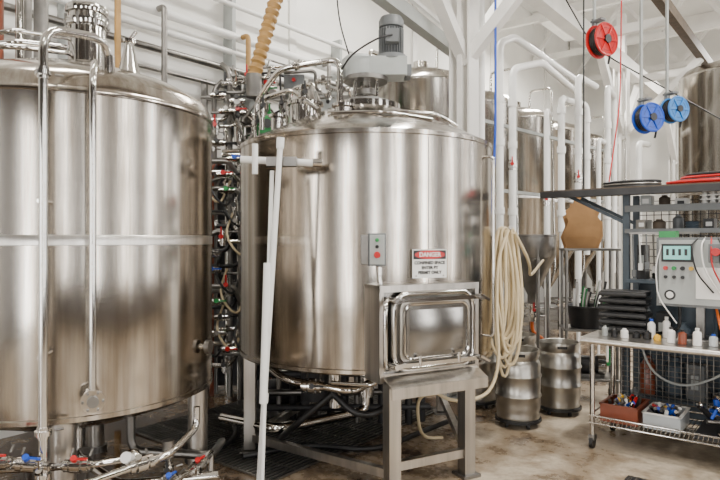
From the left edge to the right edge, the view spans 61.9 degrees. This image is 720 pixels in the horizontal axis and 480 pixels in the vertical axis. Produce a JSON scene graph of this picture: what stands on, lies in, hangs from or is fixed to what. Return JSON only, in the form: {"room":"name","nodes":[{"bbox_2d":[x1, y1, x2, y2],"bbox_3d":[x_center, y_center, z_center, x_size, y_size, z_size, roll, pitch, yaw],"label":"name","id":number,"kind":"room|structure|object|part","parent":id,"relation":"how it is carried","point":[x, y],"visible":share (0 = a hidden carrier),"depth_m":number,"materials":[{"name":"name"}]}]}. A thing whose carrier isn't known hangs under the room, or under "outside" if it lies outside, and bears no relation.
{"room":"processing plant","nodes":[
{"label":"processing plant","id":0,"kind":"room"},
{"bbox_2d":[259,170,273,479],"bbox_3d":[-0.610,0.620,3.905,0.077,2.162,0.198,0,0,0],"label":"pole","id":1,"kind":"object","parent":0,"point":[263,396],"depth_m":3.87,"materials":[{"name":"metal"}]},
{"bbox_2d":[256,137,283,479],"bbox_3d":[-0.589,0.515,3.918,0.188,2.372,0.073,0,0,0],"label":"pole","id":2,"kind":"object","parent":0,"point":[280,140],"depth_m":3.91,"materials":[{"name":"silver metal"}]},
{"bbox_2d":[0,0,581,438],"bbox_3d":[-1.025,-1.800,7.843,0.233,7.000,23.000,0,0,38],"label":"wall","id":3,"kind":"structure","parent":0,"point":[359,19],"depth_m":8.23,"materials":[{"name":"paint"}]},
{"bbox_2d":[4,0,359,431],"bbox_3d":[-0.826,-0.600,7.685,0.321,4.400,22.600,0,0,38],"label":"pipe","id":4,"kind":"object","parent":3,"relation":"attached to","point":[229,35],"visible":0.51,"depth_m":6.44,"materials":[{"name":"white plastic"}]},
{"bbox_2d":[0,306,719,479],"bbox_3d":[3.189,1.742,4.491,11.000,0.116,23.400,0,0,38],"label":"floor","id":5,"kind":"structure","parent":0,"point":[557,447],"depth_m":4.94,"materials":[{"name":"concrete"}]},
{"bbox_2d":[0,406,213,479],"bbox_3d":[-1.414,1.350,3.292,1.526,0.700,0.560,0,0,-37],"label":"pipes","id":6,"kind":"object","parent":5,"relation":"on","point":[134,461],"visible":1,"depth_m":3.17,"materials":[{"name":"metal"}]},
{"bbox_2d":[0,0,225,479],"bbox_3d":[-1.873,-0.400,4.023,1.960,4.200,1.812,0,0,39],"label":"tank","id":7,"kind":"object","parent":5,"relation":"on","point":[106,169],"visible":0.98,"depth_m":3.34,"materials":[{"name":"metal"}]},
{"bbox_2d":[240,144,321,173],"bbox_3d":[-0.537,-0.540,4.053,0.510,0.200,0.317,0,0,-29],"label":"pipe","id":8,"kind":"object","parent":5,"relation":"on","point":[254,159],"visible":0.89,"depth_m":3.99,"materials":[{"name":"silver metal"}]},
{"bbox_2d":[257,377,311,418],"bbox_3d":[-0.674,1.385,5.923,0.859,0.630,0.300,0,0,-17],"label":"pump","id":9,"kind":"object","parent":5,"relation":"on","point":[271,382],"visible":0.09,"depth_m":5.79,"materials":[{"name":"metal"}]},
{"bbox_2d":[200,49,377,400],"bbox_3d":[-0.702,-0.188,6.495,2.264,3.775,0.690,0,0,0],"label":"pipe","id":10,"kind":"object","parent":5,"relation":"on","point":[227,362],"visible":0.42,"depth_m":6.40,"materials":[{"name":"metal"}]},
{"bbox_2d":[246,0,282,108],"bbox_3d":[-0.831,-2.765,6.391,0.545,2.830,0.821,0,0,10],"label":"duct","id":11,"kind":"object","parent":10,"relation":"on","point":[253,77],"visible":0.96,"depth_m":6.06,"materials":[{"name":"plastic"}]},
{"bbox_2d":[184,382,457,464],"bbox_3d":[-0.303,1.381,5.088,1.970,0.608,1.782,0,0,19],"label":"hose","id":12,"kind":"object","parent":5,"relation":"on","point":[375,412],"visible":0.62,"depth_m":4.65,"materials":[{"name":"black rubber"}]},
{"bbox_2d":[219,57,494,479],"bbox_3d":[0.132,0.059,5.160,2.332,3.283,2.172,0,0,32],"label":"tank","id":13,"kind":"object","parent":5,"relation":"on","point":[420,181],"visible":0.94,"depth_m":4.23,"materials":[{"name":"metal"}]},
{"bbox_2d":[361,233,385,274],"bbox_3d":[0.090,0.098,4.077,0.170,0.285,0.145,0,0,0],"label":"switch box","id":14,"kind":"object","parent":13,"relation":"attached to","point":[373,245],"visible":1,"depth_m":4.03,"materials":[{"name":"grey paint"}]},
{"bbox_2d":[342,14,411,99],"bbox_3d":[0.139,-1.554,5.178,0.599,0.765,0.442,0,0,0],"label":"motor","id":15,"kind":"object","parent":13,"relation":"on","point":[364,72],"visible":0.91,"depth_m":5.08,"materials":[{"name":"metal"}]},
{"bbox_2d":[412,249,446,277],"bbox_3d":[0.481,0.165,4.221,0.275,0.200,0.049,0,0,-24],"label":"sign","id":16,"kind":"object","parent":13,"relation":"attached to","point":[426,263],"visible":1,"depth_m":4.20,"materials":[{"name":"white plastic"}]},
{"bbox_2d":[373,48,448,124],"bbox_3d":[0.836,-0.460,8.266,1.344,4.319,1.372,0,0,0],"label":"tank","id":17,"kind":"object","parent":5,"relation":"on","point":[427,89],"visible":0.18,"depth_m":7.65,"materials":[{"name":"metal"}]},
{"bbox_2d":[457,396,495,408],"bbox_3d":[1.220,1.663,6.200,0.420,0.074,0.420,0,0,0],"label":"keg dolly","id":18,"kind":"object","parent":5,"relation":"on","point":[485,404],"visible":0.27,"depth_m":6.00,"materials":[{"name":"black rubber"}]},
{"bbox_2d":[475,336,496,401],"bbox_3d":[1.220,1.312,6.200,0.420,0.625,0.420,0,0,0],"label":"beer keg","id":19,"kind":"object","parent":18,"relation":"on","point":[488,368],"visible":0.13,"depth_m":6.02,"materials":[{"name":"metal"}]},
{"bbox_2d":[416,226,543,438],"bbox_3d":[1.258,0.790,5.173,1.735,1.807,0.590,0,0,-35],"label":"coiled hose","id":20,"kind":"object","parent":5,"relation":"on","point":[508,268],"visible":0.87,"depth_m":4.88,"materials":[{"name":"rubber"}]},
{"bbox_2d":[485,68,518,326],"bbox_3d":[1.832,-0.460,9.518,1.344,4.319,1.372,0,0,0],"label":"tank","id":21,"kind":"object","parent":5,"relation":"on","point":[489,95],"visible":0.11,"depth_m":8.97,"materials":[{"name":"metal"}]},
{"bbox_2d":[495,413,541,428],"bbox_3d":[1.460,1.663,5.540,0.420,0.074,0.420,0,0,0],"label":"keg dolly","id":22,"kind":"object","parent":5,"relation":"on","point":[527,424],"visible":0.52,"depth_m":5.38,"materials":[{"name":"black rubber"}]},
{"bbox_2d":[495,345,541,421],"bbox_3d":[1.460,1.312,5.540,0.420,0.625,0.420,0,0,0],"label":"beer keg","id":23,"kind":"object","parent":22,"relation":"on","point":[518,394],"visible":0.79,"depth_m":5.37,"materials":[{"name":"metal"}]},
{"bbox_2d":[517,87,555,337],"bbox_3d":[2.766,-0.460,10.692,1.344,4.319,1.372,0,0,0],"label":"tank","id":24,"kind":"object","parent":5,"relation":"on","point":[530,147],"visible":0.25,"depth_m":10.07,"materials":[{"name":"metal"}]},
{"bbox_2d":[518,234,556,348],"bbox_3d":[1.950,0.820,6.795,0.540,1.760,0.550,0,0,0],"label":"hopper","id":25,"kind":"object","parent":5,"relation":"on","point":[538,247],"visible":0.71,"depth_m":6.61,"materials":[{"name":"metal"}]},
{"bbox_2d":[524,104,584,328],"bbox_3d":[3.699,-0.460,11.866,1.344,4.319,1.372,0,0,0],"label":"tank","id":26,"kind":"object","parent":5,"relation":"on","point":[569,128],"visible":0.22,"depth_m":11.27,"materials":[{"name":"metal"}]},
{"bbox_2d":[540,404,581,416],"bbox_3d":[1.970,1.663,5.930,0.420,0.074,0.420,0,0,0],"label":"keg dolly","id":27,"kind":"object","parent":5,"relation":"on","point":[549,410],"visible":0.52,"depth_m":5.76,"materials":[{"name":"black rubber"}]},
{"bbox_2d":[538,338,581,409],"bbox_3d":[1.970,1.312,5.930,0.420,0.625,0.420,0,0,0],"label":"beer keg","id":28,"kind":"object","parent":27,"relation":"on","point":[559,358],"visible":0.9,"depth_m":5.76,"materials":[{"name":"metal"}]},
{"bbox_2d":[431,0,713,398],"bbox_3d":[1.444,-1.250,5.943,1.560,5.900,22.500,0,0,39],"label":"frame","id":29,"kind":"object","parent":5,"relation":"on","point":[459,19],"visible":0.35,"depth_m":8.66,"materials":[{"name":"white paint"},{"name":"steel"},{"name":"grey paint"}]},
{"bbox_2d":[371,0,448,56],"bbox_3d":[0.483,-3.165,5.960,0.167,1.970,4.304,0,0,30],"label":"beam","id":30,"kind":"structure","parent":29,"relation":"attached to","point":[413,19],"depth_m":6.13,"materials":[{"name":"white metal"}]},
{"bbox_2d":[479,0,651,358],"bbox_3d":[3.138,-0.950,8.584,0.726,5.300,5.181,0,0,40],"label":"pipes","id":31,"kind":"object","parent":29,"relation":"attached to","point":[553,68],"visible":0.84,"depth_m":7.62,"materials":[{"name":"plastic"}]},
{"bbox_3d":[2.900,-3.695,6.625,3.001,0.910,0.130,0,0,0],"label":"support rail","id":32,"kind":"object","parent":29,"relation":"attached to","visible":0},
{"bbox_2d":[585,0,617,63],"bbox_3d":[2.613,-2.574,6.513,0.364,1.311,0.210,0,0,-29],"label":"hose reel","id":33,"kind":"object","parent":32,"relation":"hanging from","point":[601,40],"visible":1,"depth_m":6.46,"materials":[{"name":"red plastic"}]},
{"bbox_2d":[631,0,664,137],"bbox_3d":[3.116,-2.168,6.514,0.324,2.123,0.210,0,0,-17],"label":"hose reel","id":34,"kind":"object","parent":32,"relation":"hanging from","point":[647,118],"visible":1,"depth_m":6.48,"materials":[{"name":"blue plastic"}]},
{"bbox_2d":[660,0,688,126],"bbox_3d":[3.426,-2.232,6.564,0.284,1.995,0.210,0,0,-17],"label":"hose reel","id":35,"kind":"object","parent":32,"relation":"hanging from","point":[675,109],"visible":0.94,"depth_m":6.54,"materials":[{"name":"blue plastic"}]},
{"bbox_2d":[550,116,604,320],"bbox_3d":[4.633,-0.460,13.040,1.344,4.319,1.372,0,0,0],"label":"tank","id":36,"kind":"object","parent":5,"relation":"on","point":[593,137],"visible":0.12,"depth_m":12.60,"materials":[{"name":"metal"}]},
{"bbox_2d":[559,248,620,395],"bbox_3d":[2.440,0.894,6.400,0.560,1.612,0.450,0,0,11],"label":"rack","id":37,"kind":"object","parent":5,"relation":"on","point":[566,327],"visible":0.39,"depth_m":6.26,"materials":[{"name":"metal"}]},
{"bbox_2d":[561,198,602,247],"bbox_3d":[2.378,-0.198,6.439,0.426,0.570,0.166,0,0,11],"label":"cardboard sheets","id":38,"kind":"object","parent":37,"relation":"on","point":[583,228],"visible":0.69,"depth_m":6.39,"materials":[{"name":"brown cardboard"}]},
{"bbox_2d":[568,280,606,328],"bbox_3d":[2.420,0.675,6.380,0.460,0.502,0.460,0,0,0],"label":"tub","id":39,"kind":"object","parent":37,"relation":"in","point":[585,314],"visible":0.9,"depth_m":6.28,"materials":[{"name":"plastic"}]},
{"bbox_2d":[581,349,610,376],"bbox_3d":[2.459,1.297,6.396,0.439,0.280,0.220,0,0,11],"label":"motor","id":40,"kind":"object","parent":37,"relation":"on","point":[601,364],"visible":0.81,"depth_m":6.32,"materials":[{"name":"black metal"}]},
{"bbox_2d":[568,142,625,300],"bbox_3d":[5.567,-0.460,14.213,1.344,4.319,1.372,0,0,0],"label":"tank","id":41,"kind":"object","parent":5,"relation":"on","point":[591,269],"visible":0.06,"depth_m":14.04,"materials":[{"name":"metal"}]},
{"bbox_2d":[540,182,719,427],"bbox_3d":[2.971,0.616,5.130,2.700,2.168,0.640,0,0,38],"label":"shelf unit","id":42,"kind":"object","parent":5,"relation":"on","point":[688,313],"depth_m":5.43,"materials":[{"name":"grey metal"}]},
{"bbox_2d":[603,179,661,187],"bbox_3d":[2.477,-0.502,5.472,0.502,0.066,0.322,0,0,38],"label":"hose","id":43,"kind":"object","parent":42,"relation":"on","point":[641,182],"visible":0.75,"depth_m":5.33,"materials":[{"name":"rubber"}]},
{"bbox_3d":[3.256,0.165,4.979,1.748,0.377,0.284,0,0,39],"label":"stored hardware","id":44,"kind":"part","parent":42,"relation":"part of","materials":[{"name":"grey metal"}]},
{"bbox_2d":[629,232,699,276],"bbox_3d":[2.618,0.129,5.176,0.550,0.399,0.048,0,0,39],"label":"tool","id":45,"kind":"object","parent":42,"relation":"attached to","point":[647,264],"visible":0.54,"depth_m":5.24,"materials":[{"name":"metal"}]},
{"bbox_2d":[641,195,689,204],"bbox_3d":[2.753,-0.351,5.415,0.416,0.110,0.164,0,0,19],"label":"supplies","id":46,"kind":"object","parent":42,"relation":"on","point":[645,199],"visible":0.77,"depth_m":5.38,"materials":[{"name":"grey paint"}]},
{"bbox_2d":[636,215,719,228],"bbox_3d":[3.260,-0.160,4.991,1.747,0.134,0.305,0,0,39],"label":"tools","id":47,"kind":"object","parent":42,"relation":"on","point":[678,221],"visible":0.79,"depth_m":5.35,"materials":[{"name":"metal"}]},
{"bbox_2d":[640,355,719,401],"bbox_3d":[3.262,1.212,4.981,1.710,0.343,0.288,0,0,38],"label":"crates","id":48,"kind":"object","parent":42,"relation":"on","point":[676,364],"visible":0.56,"depth_m":5.33,"materials":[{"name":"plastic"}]},
{"bbox_2d":[647,303,719,335],"bbox_3d":[3.263,0.711,5.000,1.733,0.446,0.285,0,0,38],"label":"crates","id":49,"kind":"object","parent":42,"relation":"on","point":[660,315],"visible":0.11,"depth_m":5.33,"materials":[{"name":"grey paint"}]},
{"bbox_2d":[666,171,719,184],"bbox_3d":[3.073,-0.519,4.961,0.958,0.094,0.445,0,0,38],"label":"hose","id":50,"kind":"object","parent":42,"relation":"on","point":[709,176],"visible":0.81,"depth_m":4.97,"materials":[{"name":"plastic"}]},
{"bbox_2d":[700,191,719,202],"bbox_3d":[3.110,-0.357,5.032,0.420,0.107,0.240,0,0,38],"label":"cartons","id":51,"kind":"object","parent":42,"relation":"on","point":[713,196],"visible":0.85,"depth_m":5.04},
{"bbox_2d":[624,475,646,479],"bbox_3d":[2.096,1.693,4.044,0.600,0.014,0.220,0,0,38],"label":"drain cover","id":52,"kind":"object","parent":5,"relation":"on","point":[628,477],"visible":1,"depth_m":4.26,"materials":[{"name":"metal"}]},
{"bbox_2d":[578,330,719,447],"bbox_3d":[2.768,1.245,4.573,1.965,0.910,0.745,0,0,38],"label":"work table","id":53,"kind":"object","parent":5,"relation":"on","point":[595,337],"visible":0.74,"depth_m":4.72,"materials":[{"name":"silver metal"}]},
{"bbox_2d":[599,393,649,426],"bbox_3d":[2.192,1.388,4.970,0.300,0.180,0.380,0,0,38],"label":"storage tote","id":54,"kind":"object","parent":53,"relation":"on","point":[617,406],"visible":0.98,"depth_m":4.87,"materials":[{"name":"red plastic"}]},
{"bbox_2d":[599,289,651,333],"bbox_3d":[2.278,0.604,5.142,0.380,0.344,0.253,0,0,38],"label":"trays","id":55,"kind":"object","parent":53,"relation":"on","point":[623,308],"visible":0.93,"depth_m":5.06,"materials":[{"name":"plastic"}]},
{"bbox_2d":[602,325,660,340],"bbox_3d":[2.180,0.747,4.832,0.441,0.084,0.098,0,0,30],"label":"supplies","id":56,"kind":"object","parent":53,"relation":"on","point":[614,331],"visible":1,"depth_m":4.81,"materials":[{"name":"grey paint"}]},
{"bbox_2d":[647,319,655,337],"bbox_3d":[2.361,0.714,4.861,0.060,0.150,0.060,0,0,39],"label":"spray bottle","id":57,"kind":"object","parent":53,"relation":"on","point":[651,326],"visible":0.78,"depth_m":4.84,"materials":[{"name":"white plastic"}]},
{"bbox_2d":[641,402,690,433],"bbox_3d":[2.447,1.400,4.792,0.280,0.157,0.380,0,0,39],"label":"storage tote","id":58,"kind":"object","parent":53,"relation":"on","point":[660,414],"visible":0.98,"depth_m":4.69,"materials":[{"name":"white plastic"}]},
{"bbox_2d":[663,316,670,337],"bbox_3d":[2.477,0.704,4.846,0.060,0.170,0.060,0,0,39],"label":"bottle","id":59,"kind":"object","parent":53,"relation":"on","point":[666,323],"visible":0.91,"depth_m":4.82,"materials":[{"name":"white plastic"}]},
{"bbox_2d":[620,347,719,427],"bbox_3d":[3.037,1.270,4.828,1.810,0.860,0.090,0,0,38],"label":"mesh panel","id":60,"kind":"object","parent":53,"relation":"attached to","point":[622,350],"visible":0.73,"depth_m":5.18,"materials":[{"name":"metal"}]},
{"bbox_2d":[667,327,675,342],"bbox_3d":[2.390,0.729,4.608,0.060,0.120,0.060,0,0,39],"label":"bottle","id":61,"kind":"object","parent":53,"relation":"on","point":[671,334],"visible":1,"depth_m":4.59,"materials":[{"name":"white plastic"}]},
{"bbox_2d":[678,329,686,344],"bbox_3d":[2.440,0.734,4.543,0.060,0.110,0.060,0,0,39],"label":"bottle","id":62,"kind":"object","parent":53,"relation":"on","point":[682,336],"visible":1,"depth_m":4.52,"materials":[{"name":"orange plastic"}]},
{"bbox_2d":[655,231,719,343],"bbox_3d":[2.615,0.359,4.697,0.618,0.859,0.340,0,0,38],"label":"control panel","id":63,"kind":"object","parent":53,"relation":"on","point":[687,269],"visible":0.94,"depth_m":4.64,"materials":[{"name":"grey paint"}]},
{"bbox_2d":[693,328,701,345],"bbox_3d":[2.518,0.724,4.480,0.060,0.130,0.060,0,0,38],"label":"bottle","id":64,"kind":"object","parent":53,"relation":"on","point":[697,335],"visible":1,"depth_m":4.46,"materials":[{"name":"white plastic"}]},
{"bbox_2d":[693,395,719,442],"bbox_3d":[2.953,1.342,4.415,0.825,0.289,0.545,0,0,38],"label":"fittings","id":65,"kind":"object","parent":53,"relation":"on","point":[710,426],"visible":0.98,"depth_m":4.57,"materials":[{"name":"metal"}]},
{"bbox_2d":[709,334,717,346],"bbox_3d":[2.622,0.744,4.449,0.060,0.090,0.060,0,0,39],"label":"bottle","id":66,"kind":"object","parent":53,"relation":"on","point":[713,340],"visible":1,"depth_m":4.43,"materials":[{"name":"white plastic"}]},
{"bbox_2d":[717,312,719,337],"bbox_3d":[3.070,0.667,4.564,0.621,0.244,0.175,0,0,38],"label":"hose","id":67,"kind":"object","parent":53,"relation":"on","point":[718,329],"visible":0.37,"depth_m":4.76,"materials":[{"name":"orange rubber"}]},
{"bbox_2d":[677,60,719,236],"bbox_3d":[6.000,-0.710,9.500,1.724,4.819,1.724,0,0,0],"label":"tank","id":68,"kind":"object","parent":5,"relation":"on","point":[699,133],"visible":0.59,"depth_m":9.19,"materials":[{"name":"metal"}]},
{"bbox_3d":[1.680,1.663,6.400,0.420,0.074,0.420,0,0,0],"label":"keg dolly","id":69,"kind":"object","parent":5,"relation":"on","visible":0},
{"bbox_2d":[508,331,536,346],"bbox_3d":[1.680,1.312,6.400,0.420,0.625,0.420,0,0,0],"label":"beer keg","id":70,"kind":"object","parent":69,"relation":"on","point":[528,338],"visible":0.12,"depth_m":6.25,"materials":[{"name":"metal"}]},
{"bbox_2d":[520,0,719,41],"bbox_3d":[3.189,-5.350,4.491,11.000,0.100,23.400,0,0,38],"label":"ceiling","id":71,"kind":"structure","parent":0,"point":[689,7],"depth_m":13.86,"materials":[{"name":"paint"}]},
{"bbox_2d":[499,0,719,84],"bbox_3d":[3.500,-4.715,4.882,10.536,1.150,20.140,0,0,39],"label":"roof trusses","id":72,"kind":"object","parent":71,"relation":"attached to","point":[707,21],"visible":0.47,"depth_m":13.26,"materials":[{"name":"white metal"}]},
{"bbox_2d":[337,0,719,188],"bbox_3d":[1.978,-1.751,6.700,4.454,4.904,1.616,0,0,0],"label":"hanging cables","id":73,"kind":"object","parent":72,"relation":"hanging from","point":[495,1],"visible":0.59,"depth_m":6.20,"materials":[{"name":"black rubber"}]},
{"bbox_2d":[539,17,574,41],"bbox_3d":[3.717,-4.060,11.099,0.300,0.380,1.300,0,0,38],"label":"lamp","id":74,"kind":"object","parent":72,"relation":"hanging from","point":[548,24],"visible":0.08,"depth_m":11.03,"materials":[{"name":"white paint"}]},
{"bbox_2d":[582,29,719,300],"bbox_3d":[10.410,-1.800,13.569,10.600,7.000,0.200,0,0,39],"label":"wall","id":75,"kind":"structure","parent":0,"point":[655,158],"depth_m":15.68,"materials":[{"name":"paint"}]}
]}

